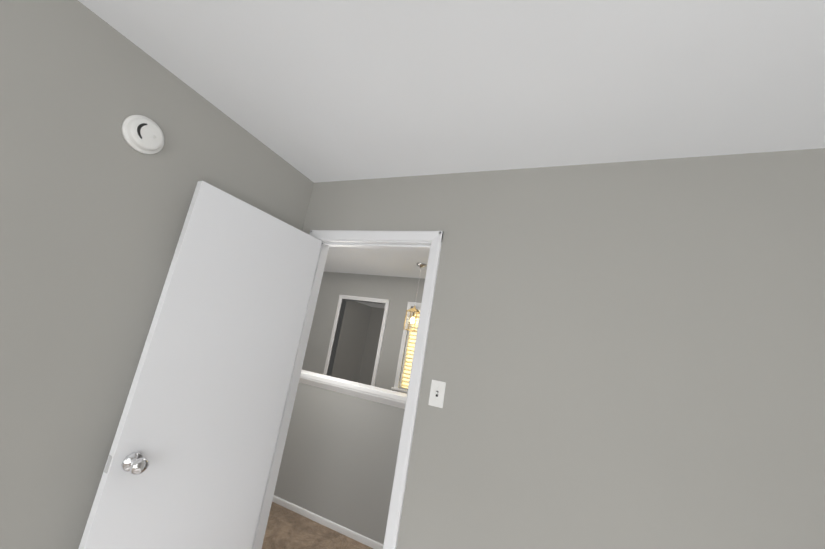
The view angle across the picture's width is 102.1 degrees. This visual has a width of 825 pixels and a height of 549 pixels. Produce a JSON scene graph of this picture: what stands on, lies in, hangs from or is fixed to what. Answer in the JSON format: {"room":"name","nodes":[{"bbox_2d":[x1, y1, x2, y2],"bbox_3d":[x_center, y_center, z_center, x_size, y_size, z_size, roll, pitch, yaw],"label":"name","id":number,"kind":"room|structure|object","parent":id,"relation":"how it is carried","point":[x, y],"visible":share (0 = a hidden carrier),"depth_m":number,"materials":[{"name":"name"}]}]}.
{"room":"bedroom","nodes":[
{"label":"bedroom","id":0,"kind":"room"},
{"bbox_2d":[0,0,313,548],"bbox_3d":[-1.662,0.058,0.241,0.115,2.440,4.170,4,-13,24],"label":"wall","id":1,"kind":"structure","parent":0,"point":[94,207],"depth_m":1.17,"materials":[{"name":"grey paint"}]},
{"bbox_2d":[121,115,163,153],"bbox_3d":[-1.048,-0.551,1.313,0.042,0.144,0.144,4,-13,24],"label":"smoke detector","id":2,"kind":"object","parent":1,"relation":"attached to","point":[142,134],"visible":0.98,"depth_m":1.29,"materials":[{"name":"white plastic"}]},
{"bbox_2d":[262,502,372,548],"bbox_3d":[-0.882,2.162,3.220,6.895,0.120,11.300,4,-13,24],"label":"floor","id":3,"kind":"structure","parent":0,"point":[286,528],"depth_m":2.51,"materials":[{"name":"carpet"}]},
{"bbox_2d":[272,495,382,548],"bbox_3d":[-1.029,1.966,2.826,6.530,0.045,0.012,4,-13,24],"label":"baseboard","id":4,"kind":"structure","parent":3,"relation":"on","point":[362,539],"depth_m":2.64,"materials":[{"name":"white wood"}]},
{"bbox_2d":[274,383,404,544],"bbox_3d":[-0.926,1.505,2.986,6.530,1.035,0.115,4,-13,24],"label":"wall","id":5,"kind":"structure","parent":0,"point":[339,460],"depth_m":2.77,"materials":[{"name":"paint"}]},
{"bbox_2d":[299,370,406,408],"bbox_3d":[-0.841,0.992,3.098,6.530,0.098,0.179,4,-13,24],"label":"trim","id":6,"kind":"structure","parent":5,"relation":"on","point":[370,393],"depth_m":2.88,"materials":[{"name":"white wood"}]},
{"bbox_2d":[331,300,371,381],"bbox_3d":[-2.250,1.598,7.767,0.115,2.440,4.185,4,-13,24],"label":"wall","id":7,"kind":"structure","parent":0,"point":[351,343],"depth_m":9.01,"materials":[{"name":"paint"}]},
{"bbox_2d":[302,272,424,390],"bbox_3d":[-1.235,1.169,5.023,4.245,2.440,0.115,4,-13,24],"label":"wall","id":8,"kind":"structure","parent":0,"point":[332,287],"depth_m":4.95,"materials":[{"name":"paint"}]},
{"bbox_2d":[323,295,420,393],"bbox_3d":[-0.272,1.397,4.510,2.199,2.092,0.165,4,-13,24],"label":"door frame","id":9,"kind":"structure","parent":8,"relation":"attached to","point":[336,327],"depth_m":4.82,"materials":[{"name":"white wood"}]},
{"bbox_2d":[399,307,420,387],"bbox_3d":[0.330,1.008,4.392,0.900,1.085,0.080,4,-13,24],"label":"window blinds","id":10,"kind":"object","parent":8,"relation":"attached to","point":[407,360],"visible":0.23,"depth_m":4.53,"materials":[{"name":"beige"}]},
{"bbox_2d":[358,307,383,384],"bbox_3d":[1.463,2.341,8.362,6.530,2.440,0.115,4,-13,24],"label":"wall","id":11,"kind":"structure","parent":0,"point":[370,348],"depth_m":9.53,"materials":[{"name":"paint"}]},
{"bbox_2d":[78,0,824,308],"bbox_3d":[-0.474,-0.308,3.757,6.895,0.120,11.300,4,-13,24],"label":"ceiling","id":12,"kind":"structure","parent":0,"point":[316,91],"depth_m":1.17,"materials":[{"name":"white paint"}]},
{"bbox_2d":[403,263,426,331],"bbox_3d":[0.045,0.254,3.814,0.132,0.775,0.132,4,-13,24],"label":"pendant lantern","id":13,"kind":"object","parent":12,"relation":"hanging from","point":[412,319],"visible":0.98,"depth_m":3.75,"materials":[{"name":"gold metal"}]},
{"bbox_2d":[302,148,824,548],"bbox_3d":[0.458,0.667,1.430,2.830,2.440,0.115,4,-13,24],"label":"wall","id":14,"kind":"structure","parent":0,"point":[625,355],"depth_m":1.31,"materials":[{"name":"grey paint"}]},
{"bbox_2d":[251,230,442,548],"bbox_3d":[-0.382,0.777,1.764,0.880,2.099,0.150,4,-13,24],"label":"door frame","id":15,"kind":"structure","parent":14,"relation":"attached to","point":[434,238],"depth_m":1.80,"materials":[{"name":"white wood"}]},
{"bbox_2d":[78,181,321,548],"bbox_3d":[-0.897,0.670,1.533,0.176,2.016,0.755,3,-14,28],"label":"door","id":16,"kind":"structure","parent":15,"relation":"attached to","point":[188,462],"depth_m":1.48,"materials":[{"name":"white wood"}]},
{"bbox_2d":[428,380,445,407],"bbox_3d":[0.112,0.550,1.539,0.070,0.115,0.020,4,-13,24],"label":"light switch","id":17,"kind":"object","parent":14,"relation":"attached to","point":[437,394],"visible":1,"depth_m":1.54,"materials":[{"name":"white plastic"}]}
]}

